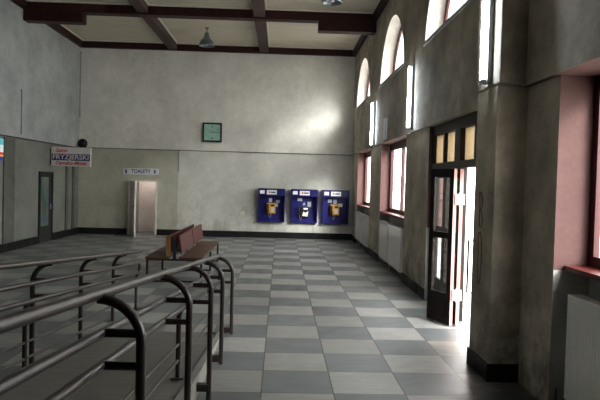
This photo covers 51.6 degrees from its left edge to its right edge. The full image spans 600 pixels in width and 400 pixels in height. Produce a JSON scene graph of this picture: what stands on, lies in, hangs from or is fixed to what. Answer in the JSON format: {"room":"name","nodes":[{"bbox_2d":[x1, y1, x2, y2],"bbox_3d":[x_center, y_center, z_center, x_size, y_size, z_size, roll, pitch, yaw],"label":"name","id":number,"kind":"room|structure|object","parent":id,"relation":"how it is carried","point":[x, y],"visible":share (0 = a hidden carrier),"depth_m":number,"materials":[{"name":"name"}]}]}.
{"room":"railway station","nodes":[
{"label":"railway station","id":0,"kind":"room"},
{"bbox_2d":[0,0,80,243],"bbox_3d":[-6.866,-1.771,8.109,0.250,6.400,23.740,2,2,-2],"label":"wall","id":1,"kind":"structure","parent":0,"point":[35,59],"depth_m":16.39,"materials":[{"name":"paint"}]},
{"bbox_2d":[0,138,3,159],"bbox_3d":[-6.915,-1.160,13.946,0.061,0.500,0.970,2,2,-2],"label":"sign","id":2,"kind":"object","parent":1,"relation":"attached to","point":[1,139],"visible":1,"depth_m":14.33,"materials":[{"name":"multicoloured plastic"}]},
{"bbox_2d":[2,137,14,243],"bbox_3d":[-6.984,-0.127,14.861,0.035,2.720,0.580,2,2,-2],"label":"trim","id":3,"kind":"structure","parent":1,"relation":"attached to","point":[8,195],"depth_m":14.81,"materials":[{"name":"grey paint"}]},
{"bbox_2d":[21,89,22,134],"bbox_3d":[-6.951,-2.196,15.481,0.036,1.120,0.060,2,2,-2],"label":"conduit","id":4,"kind":"object","parent":1,"relation":"attached to","point":[21,89],"visible":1,"depth_m":15.47,"materials":[{"name":"grey metal"}]},
{"bbox_2d":[0,134,72,146],"bbox_3d":[-6.747,-1.327,8.270,0.020,0.030,23.428,2,2,-2],"label":"trim","id":5,"kind":"structure","parent":1,"relation":"attached to","point":[0,134],"depth_m":16.26,"materials":[{"name":"black paint"}]},
{"bbox_2d":[0,227,78,252],"bbox_3d":[-6.807,1.326,8.343,0.045,0.200,23.420,2,2,-2],"label":"baseboard","id":6,"kind":"structure","parent":1,"relation":"attached to","point":[31,241],"depth_m":16.11,"materials":[{"name":"black paint"}]},
{"bbox_2d":[38,171,53,243],"bbox_3d":[-7.061,0.188,17.225,0.050,1.950,0.990,2,2,-2],"label":"door","id":7,"kind":"structure","parent":1,"relation":"in","point":[45,179],"depth_m":17.20,"materials":[{"name":"grey metal"}]},
{"bbox_2d":[41,177,48,225],"bbox_3d":[-7.056,0.040,17.136,0.006,1.350,0.560,2,2,-2],"label":"window pane","id":8,"kind":"object","parent":7,"relation":"attached to","point":[44,180],"depth_m":17.15,"materials":[{"name":"teal glass"}]},
{"bbox_2d":[10,0,82,46],"bbox_3d":[-6.615,-4.652,8.122,0.100,0.230,23.320,2,2,-2],"label":"trim","id":9,"kind":"structure","parent":1,"relation":"attached to","point":[58,28],"depth_m":17.94,"materials":[{"name":"brown wood"}]},
{"bbox_2d":[23,10,86,24],"bbox_3d":[-6.173,-4.596,15.634,1.470,0.250,0.320,2,2,-2],"label":"trim","id":10,"kind":"structure","parent":1,"relation":"attached to","point":[30,16],"depth_m":15.48,"materials":[{"name":"brown wood"}]},
{"bbox_2d":[64,166,68,229],"bbox_3d":[-7.111,-0.247,18.897,0.035,2.720,0.180,2,2,-2],"label":"trim","id":11,"kind":"structure","parent":1,"relation":"attached to","point":[66,167],"depth_m":18.86,"materials":[{"name":"grey paint"}]},
{"bbox_2d":[50,147,91,166],"bbox_3d":[-6.495,-1.223,17.572,1.128,0.539,0.108,2,2,-2],"label":"sign","id":12,"kind":"object","parent":1,"relation":"attached to","point":[60,156],"visible":1,"depth_m":17.53,"materials":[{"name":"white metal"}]},
{"bbox_2d":[71,166,74,228],"bbox_3d":[-7.130,-0.265,19.496,0.035,2.720,0.180,2,2,-2],"label":"trim","id":13,"kind":"structure","parent":1,"relation":"attached to","point":[73,167],"depth_m":19.44,"materials":[{"name":"grey paint"}]},
{"bbox_2d":[135,181,136,231],"bbox_3d":[-5.705,-0.055,20.854,0.200,2.300,1.050,2,2,-2],"label":"wall","id":14,"kind":"structure","parent":0,"point":[136,181],"depth_m":21.31,"materials":[{"name":"white paint"}]},
{"bbox_2d":[136,181,149,231],"bbox_3d":[-5.154,-0.057,21.446,1.340,2.300,0.100,2,2,-2],"label":"wall","id":15,"kind":"structure","parent":0,"point":[137,181],"depth_m":21.39,"materials":[{"name":"white paint"}]},
{"bbox_2d":[138,181,155,231],"bbox_3d":[-5.155,0.131,21.328,0.780,1.910,0.113,2,2,-2],"label":"door","id":16,"kind":"structure","parent":15,"relation":"in","point":[146,219],"depth_m":21.33,"materials":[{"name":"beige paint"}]},
{"bbox_2d":[50,0,377,48],"bbox_3d":[-2.105,-4.750,8.321,9.720,0.200,24.040,2,2,-2],"label":"ceiling","id":17,"kind":"structure","parent":0,"point":[115,28],"depth_m":17.85,"materials":[{"name":"beige paint"}]},
{"bbox_2d":[128,0,147,12],"bbox_3d":[-3.869,-4.738,13.340,0.260,0.210,4.420,2,2,-2],"label":"trim","id":18,"kind":"structure","parent":17,"relation":"attached to","point":[140,6],"depth_m":15.03,"materials":[{"name":"brown wood"}]},
{"bbox_2d":[199,27,213,47],"bbox_3d":[-2.673,-4.679,17.794,0.440,0.520,0.440,2,2,-2],"label":"pendant lamp","id":19,"kind":"object","parent":17,"relation":"hanging from","point":[206,42],"visible":1,"depth_m":17.71,"materials":[{"name":"metal"}]},
{"bbox_2d":[251,0,265,16],"bbox_3d":[-0.946,-4.661,13.435,0.290,0.210,4.420,2,2,-2],"label":"trim","id":20,"kind":"structure","parent":17,"relation":"attached to","point":[258,6],"depth_m":14.88,"materials":[{"name":"brown wood"}]},
{"bbox_2d":[322,0,341,5],"bbox_3d":[0.692,-4.455,13.202,0.440,0.520,0.440,2,2,-2],"label":"pendant lamp","id":21,"kind":"object","parent":17,"relation":"hanging from","point":[324,2],"visible":1,"depth_m":13.37,"materials":[{"name":"metal"}]},
{"bbox_2d":[78,48,369,234],"bbox_3d":[-2.562,-2.004,20.244,9.720,6.400,0.250,2,2,-2],"label":"wall","id":22,"kind":"structure","parent":0,"point":[132,99],"depth_m":20.11,"materials":[{"name":"paint"}]},
{"bbox_2d":[79,51,81,116],"bbox_3d":[-7.045,-3.717,19.912,0.051,2.100,0.032,2,2,-2],"label":"cable","id":23,"kind":"object","parent":22,"relation":"attached to","point":[80,51],"visible":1,"depth_m":19.90,"materials":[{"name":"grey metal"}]},
{"bbox_2d":[78,139,87,147],"bbox_3d":[-6.923,-1.801,19.858,0.310,0.310,0.262,2,2,-2],"label":"loudspeaker","id":24,"kind":"object","parent":22,"relation":"attached to","point":[82,143],"visible":0.98,"depth_m":19.73,"materials":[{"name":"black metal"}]},
{"bbox_2d":[123,168,158,174],"bbox_3d":[-5.146,-0.923,20.052,1.140,0.200,0.036,2,2,-2],"label":"sign","id":25,"kind":"object","parent":22,"relation":"attached to","point":[140,171],"visible":1,"depth_m":20.04,"materials":[{"name":"white plastic"}]},
{"bbox_2d":[127,180,156,234],"bbox_3d":[-5.121,0.240,20.190,0.940,1.780,0.230,2,2,-2],"label":"door frame","id":26,"kind":"structure","parent":22,"relation":"in","point":[128,180],"depth_m":20.07,"materials":[{"name":"white paint"}]},
{"bbox_2d":[129,181,136,236],"bbox_3d":[-5.334,0.258,19.722,0.145,1.740,0.800,1,2,-26],"label":"door","id":27,"kind":"structure","parent":26,"relation":"attached to","point":[132,197],"depth_m":19.60,"materials":[{"name":"white paint"}]},
{"bbox_2d":[142,17,176,49],"bbox_3d":[-4.013,-4.874,17.916,0.260,0.210,4.140,2,2,-2],"label":"trim","id":28,"kind":"structure","parent":22,"relation":"attached to","point":[154,24],"depth_m":17.73,"materials":[{"name":"brown wood"}]},
{"bbox_2d":[202,122,221,141],"bbox_3d":[-2.836,-2.186,20.060,0.620,0.620,0.090,2,2,-2],"label":"wall clock","id":29,"kind":"object","parent":22,"relation":"attached to","point":[212,132],"visible":1,"depth_m":20.04,"materials":[{"name":"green plastic"}]},
{"bbox_2d":[79,227,351,239],"bbox_3d":[-2.751,1.095,20.195,8.900,0.200,0.020,2,2,-2],"label":"baseboard","id":30,"kind":"structure","parent":22,"relation":"attached to","point":[85,230],"depth_m":20.21,"materials":[{"name":"black paint"}]},
{"bbox_2d":[79,147,352,155],"bbox_3d":[-2.704,-1.577,20.121,8.850,0.025,0.012,2,2,-2],"label":"trim","id":31,"kind":"structure","parent":22,"relation":"attached to","point":[79,147],"depth_m":20.12,"materials":[{"name":"grey paint"}]},
{"bbox_2d":[80,41,355,56],"bbox_3d":[-2.612,-4.885,19.972,8.850,0.230,0.120,2,2,-2],"label":"trim","id":32,"kind":"structure","parent":22,"relation":"attached to","point":[86,44],"depth_m":19.92,"materials":[{"name":"brown wood"}]},
{"bbox_2d":[255,21,268,52],"bbox_3d":[-1.090,-4.797,18.010,0.290,0.210,4.140,2,2,-2],"label":"trim","id":33,"kind":"structure","parent":22,"relation":"attached to","point":[261,27],"depth_m":17.77,"materials":[{"name":"brown wood"}]},
{"bbox_2d":[258,188,284,221],"bbox_3d":[-0.922,0.172,20.082,0.860,1.090,0.306,2,2,-2],"label":"booth","id":34,"kind":"object","parent":22,"relation":"attached to","point":[271,201],"visible":1,"depth_m":20.19,"materials":[{"name":"blue plastic"}]},
{"bbox_2d":[290,189,317,222],"bbox_3d":[0.137,0.200,20.116,0.860,1.090,0.306,2,2,-2],"label":"booth","id":35,"kind":"object","parent":22,"relation":"attached to","point":[304,202],"visible":1,"depth_m":20.22,"materials":[{"name":"blue plastic"}]},
{"bbox_2d":[321,190,348,223],"bbox_3d":[1.146,0.226,20.148,0.860,1.090,0.306,2,2,-2],"label":"booth","id":36,"kind":"object","parent":22,"relation":"attached to","point":[335,203],"visible":1,"depth_m":20.26,"materials":[{"name":"blue plastic"}]},
{"bbox_2d":[323,222,346,223],"bbox_3d":[1.130,0.754,20.222,0.790,0.030,0.130,2,2,-2],"label":"shelf","id":37,"kind":"object","parent":36,"relation":"attached to","point":[323,222],"depth_m":20.17,"materials":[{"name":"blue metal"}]},
{"bbox_2d":[0,231,537,399],"bbox_3d":[-2.299,1.625,9.155,9.720,0.200,25.340,2,2,-2],"label":"floor","id":38,"kind":"structure","parent":0,"point":[314,319],"depth_m":8.20,"materials":[{"name":"tile"}]},
{"bbox_2d":[0,331,218,399],"bbox_3d":[-1.497,1.331,3.145,1.424,0.778,8.700,2,2,-2],"label":"ramp","id":39,"kind":"object","parent":38,"relation":"on","point":[108,384],"visible":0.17,"depth_m":5.21,"materials":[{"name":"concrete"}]},
{"bbox_2d":[0,250,142,371],"bbox_3d":[-2.207,0.877,4.697,0.212,1.557,8.275,2,2,-2],"label":"ramp railing","id":40,"kind":"object","parent":39,"relation":"attached to","point":[42,263],"visible":0.87,"depth_m":5.41,"materials":[{"name":"grey metal"}]},
{"bbox_2d":[0,254,233,399],"bbox_3d":[-0.848,0.924,3.951,0.302,1.579,7.195,2,2,-2],"label":"ramp railing","id":41,"kind":"object","parent":39,"relation":"attached to","point":[102,295],"visible":1,"depth_m":2.87,"materials":[{"name":"grey metal"}]},
{"bbox_2d":[145,224,218,282],"bbox_3d":[-2.292,1.007,12.542,1.020,0.840,3.055,2,2,-2],"label":"bench","id":42,"kind":"object","parent":38,"relation":"on","point":[179,242],"visible":0.97,"depth_m":11.65,"materials":[{"name":"brown wood"}]},
{"bbox_2d":[355,211,365,247],"bbox_3d":[1.865,0.869,18.419,0.280,1.004,1.377,2,2,-2],"label":"radiator","id":43,"kind":"object","parent":38,"relation":"on","point":[358,221],"visible":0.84,"depth_m":18.35,"materials":[{"name":"white metal"}]},
{"bbox_2d":[361,213,368,246],"bbox_3d":[1.906,0.908,17.110,0.280,1.004,1.197,2,2,-2],"label":"radiator","id":44,"kind":"object","parent":38,"relation":"on","point":[365,217],"visible":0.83,"depth_m":16.97,"materials":[{"name":"white metal"}]},
{"bbox_2d":[379,221,392,269],"bbox_3d":[2.005,1.001,13.953,0.280,1.004,1.077,2,2,-2],"label":"radiator","id":45,"kind":"object","parent":38,"relation":"on","point":[383,233],"visible":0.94,"depth_m":13.86,"materials":[{"name":"white metal"}]},
{"bbox_2d":[387,224,402,271],"bbox_3d":[2.047,1.041,12.624,0.280,1.004,1.457,2,2,-2],"label":"radiator","id":46,"kind":"object","parent":38,"relation":"on","point":[395,232],"visible":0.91,"depth_m":12.47,"materials":[{"name":"white metal"}]},
{"bbox_2d":[564,294,599,399],"bbox_3d":[2.324,1.302,3.833,0.280,1.004,2.377,2,2,-2],"label":"radiator","id":47,"kind":"object","parent":38,"relation":"on","point":[582,356],"visible":1,"depth_m":4.75,"materials":[{"name":"white metal"}]},
{"bbox_2d":[570,295,599,306],"bbox_3d":[2.260,0.799,3.848,0.125,0.004,2.300,2,2,-2],"label":"grille","id":48,"kind":"object","parent":47,"relation":"attached to","point":[585,300],"depth_m":4.78,"materials":[{"name":"white metal"}]},
{"bbox_2d":[352,153,367,242],"bbox_3d":[1.902,-0.068,19.756,0.310,2.800,1.120,2,2,-2],"label":"wall","id":49,"kind":"structure","parent":0,"point":[359,158],"depth_m":19.20,"materials":[{"name":"paint"}]},
{"bbox_2d":[368,144,393,261],"bbox_3d":[2.031,0.054,15.655,0.310,2.800,1.750,2,2,-2],"label":"wall","id":50,"kind":"structure","parent":0,"point":[381,154],"depth_m":14.99,"materials":[{"name":"paint"}]},
{"bbox_2d":[389,216,403,227],"bbox_3d":[2.202,0.941,13.360,0.070,1.170,2.900,2,2,-2],"label":"wall","id":51,"kind":"structure","parent":0,"point":[396,221],"depth_m":13.88,"materials":[{"name":"paint"}]},
{"bbox_2d":[380,140,405,219],"bbox_3d":[2.110,-0.462,13.315,0.250,1.630,2.900,2,2,-2],"label":"window","id":52,"kind":"structure","parent":51,"relation":"in","point":[393,212],"depth_m":13.38,"materials":[{"name":"red paint"}]},
{"bbox_2d":[402,127,442,299],"bbox_3d":[2.179,0.194,10.959,0.310,2.800,1.850,2,2,-2],"label":"wall","id":53,"kind":"structure","parent":0,"point":[418,166],"depth_m":10.63,"materials":[{"name":"paint"}]},
{"bbox_2d":[431,111,476,320],"bbox_3d":[2.198,0.262,8.610,0.140,2.800,2.850,2,2,-2],"label":"door","id":54,"kind":"structure","parent":53,"relation":"in","point":[453,141],"depth_m":8.52,"materials":[{"name":"brown paint"}]},
{"bbox_2d":[434,177,449,292],"bbox_3d":[2.164,0.594,9.297,0.057,2.065,1.285,2,2,-2],"label":"door glass","id":55,"kind":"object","parent":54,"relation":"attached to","point":[439,283],"depth_m":9.27,"materials":[{"name":"glass"}]},
{"bbox_2d":[426,169,464,325],"bbox_3d":[1.962,0.615,8.383,0.328,2.065,0.550,2,2,-2],"label":"door","id":56,"kind":"structure","parent":54,"relation":"attached to","point":[442,307],"depth_m":8.20,"materials":[{"name":"brown paint"}]},
{"bbox_2d":[466,240,472,292],"bbox_3d":[2.141,0.651,7.285,0.342,2.065,0.070,2,2,4],"label":"door","id":57,"kind":"structure","parent":54,"relation":"attached to","point":[468,242],"depth_m":7.31,"materials":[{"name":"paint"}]},
{"bbox_2d":[353,0,568,399],"bbox_3d":[2.136,-1.659,12.710,0.380,6.400,15.120,2,2,-2],"label":"wall","id":58,"kind":"structure","parent":0,"point":[547,112],"depth_m":7.66,"materials":[{"name":"paint"}]},
{"bbox_2d":[23,1,376,23],"bbox_3d":[-2.480,-4.750,15.746,8.850,0.250,0.300,2,2,-2],"label":"trim","id":59,"kind":"structure","parent":58,"relation":"attached to","point":[87,9],"depth_m":15.62,"materials":[{"name":"brown wood"}]},
{"bbox_2d":[318,21,375,34],"bbox_3d":[1.200,-4.403,15.872,1.470,0.250,0.320,2,2,-2],"label":"trim","id":60,"kind":"structure","parent":58,"relation":"attached to","point":[324,27],"depth_m":15.72,"materials":[{"name":"brown wood"}]},
{"bbox_2d":[356,96,369,109],"bbox_3d":[1.819,-2.808,18.041,0.050,0.050,2.942,2,2,-2],"label":"trim","id":61,"kind":"structure","parent":58,"relation":"attached to","point":[368,97],"depth_m":17.63,"materials":[{"name":"grey paint"}]},
{"bbox_2d":[366,77,369,97],"bbox_3d":[2.134,-3.464,18.031,0.035,1.280,2.862,2,2,-2],"label":"window","id":62,"kind":"structure","parent":58,"relation":"in","point":[368,77],"depth_m":19.12,"materials":[{"name":"red paint"}]},
{"bbox_2d":[370,101,375,145],"bbox_3d":[1.828,-1.910,15.565,0.106,1.120,0.090,2,2,-2],"label":"fluorescent tube light","id":63,"kind":"object","parent":58,"relation":"attached to","point":[373,103],"visible":1,"depth_m":15.54,"materials":[{"name":"white glass"}]},
{"bbox_2d":[383,118,387,139],"bbox_3d":[1.912,-1.594,13.886,0.030,0.470,0.320,2,2,-2],"label":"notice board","id":64,"kind":"object","parent":58,"relation":"attached to","point":[385,119],"visible":1,"depth_m":13.79,"materials":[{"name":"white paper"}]},
{"bbox_2d":[379,63,403,87],"bbox_3d":[1.964,-2.671,13.445,0.050,0.050,2.942,2,2,-2],"label":"trim","id":65,"kind":"structure","parent":58,"relation":"attached to","point":[402,64],"depth_m":13.19,"materials":[{"name":"grey paint"}]},
{"bbox_2d":[393,27,401,71],"bbox_3d":[2.279,-3.328,13.435,0.035,1.280,2.862,2,2,-2],"label":"window","id":66,"kind":"structure","parent":58,"relation":"in","point":[400,31],"depth_m":14.37,"materials":[{"name":"red paint"}]},
{"bbox_2d":[407,64,414,129],"bbox_3d":[1.971,-1.837,11.068,0.106,1.160,0.090,2,2,-2],"label":"fluorescent tube light","id":67,"kind":"object","parent":58,"relation":"attached to","point":[411,69],"visible":1,"depth_m":11.04,"materials":[{"name":"white glass"}]},
{"bbox_2d":[443,0,450,22],"bbox_3d":[2.424,-3.191,8.840,0.035,1.280,2.862,2,2,-2],"label":"window","id":68,"kind":"structure","parent":58,"relation":"in","point":[448,1],"depth_m":10.02,"materials":[{"name":"red paint"}]},
{"bbox_2d":[422,0,472,46],"bbox_3d":[2.108,-2.535,8.849,0.050,0.050,2.942,2,2,-2],"label":"trim","id":69,"kind":"structure","parent":58,"relation":"attached to","point":[467,2],"depth_m":8.76,"materials":[{"name":"grey paint"}]},
{"bbox_2d":[469,0,528,363],"bbox_3d":[2.032,-1.256,6.093,0.372,5.970,0.702,2,2,-2],"label":"pillar","id":70,"kind":"structure","parent":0,"point":[502,103],"depth_m":5.89,"materials":[{"name":"paint"}]},
{"bbox_2d":[351,235,556,399],"bbox_3d":[2.000,1.576,8.478,0.615,0.170,23.720,2,2,-2],"label":"baseboard","id":71,"kind":"structure","parent":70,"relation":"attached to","point":[488,372],"depth_m":5.99,"materials":[{"name":"black paint"}]},
{"bbox_2d":[480,0,494,84],"bbox_3d":[1.810,-1.715,5.992,0.106,1.180,0.090,2,2,-2],"label":"fluorescent tube light","id":72,"kind":"object","parent":70,"relation":"attached to","point":[488,6],"visible":1,"depth_m":5.97,"materials":[{"name":"white glass"}]},
{"bbox_2d":[522,0,599,86],"bbox_3d":[2.495,-2.728,1.499,0.440,3.600,10.000,2,2,-2],"label":"wall","id":73,"kind":"structure","parent":0,"point":[564,35],"depth_m":5.05,"materials":[{"name":"paint"}]},
{"bbox_2d":[26,0,379,49],"bbox_3d":[-2.322,-4.711,10.828,8.650,0.035,18.180,2,2,-2],"label":"trim","id":74,"kind":"structure","parent":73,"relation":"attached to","point":[378,1],"depth_m":15.66,"materials":[{"name":"wood"}]},
{"bbox_2d":[353,0,388,55],"bbox_3d":[2.127,-4.423,8.403,0.100,0.230,23.320,2,2,-2],"label":"trim","id":75,"kind":"structure","parent":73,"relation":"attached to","point":[382,4],"depth_m":15.49,"materials":[{"name":"brown wood"}]},
{"bbox_2d":[556,75,594,399],"bbox_3d":[2.329,0.335,6.199,0.310,2.800,1.980,2,2,-2],"label":"wall","id":76,"kind":"structure","parent":0,"point":[581,88],"depth_m":5.20,"materials":[{"name":"paint"}]},
{"bbox_2d":[589,278,599,300],"bbox_3d":[2.500,1.222,3.878,0.070,1.170,2.720,2,2,-2],"label":"wall","id":77,"kind":"structure","parent":0,"point":[594,285],"depth_m":5.13,"materials":[{"name":"paint"}]},
{"bbox_2d":[564,75,599,280],"bbox_3d":[2.408,-0.180,3.834,0.250,1.630,2.720,2,2,-2],"label":"window","id":78,"kind":"structure","parent":77,"relation":"in","point":[592,271],"depth_m":5.12,"materials":[{"name":"red paint"}]},
{"bbox_3d":[2.060,0.806,17.890,0.070,1.170,2.670,2,2,-2],"label":"wall","id":79,"kind":"structure","parent":0,"visible":0},
{"bbox_2d":[357,151,370,208],"bbox_3d":[1.968,-0.596,17.846,0.250,1.630,2.670,2,2,-2],"label":"window","id":80,"kind":"structure","parent":79,"relation":"in","point":[368,154],"depth_m":19.08,"materials":[{"name":"red paint"}]},
{"label":"outside","id":81,"kind":"structure","parent":0,"visible":0},
{"bbox_2d":[368,201,599,308],"bbox_3d":[30.897,2.407,16.057,57.100,0.240,110.000,2,2,-2],"label":"ground","id":82,"kind":"structure","parent":81,"point":[469,207],"depth_m":19.51,"materials":[{"name":"white"}]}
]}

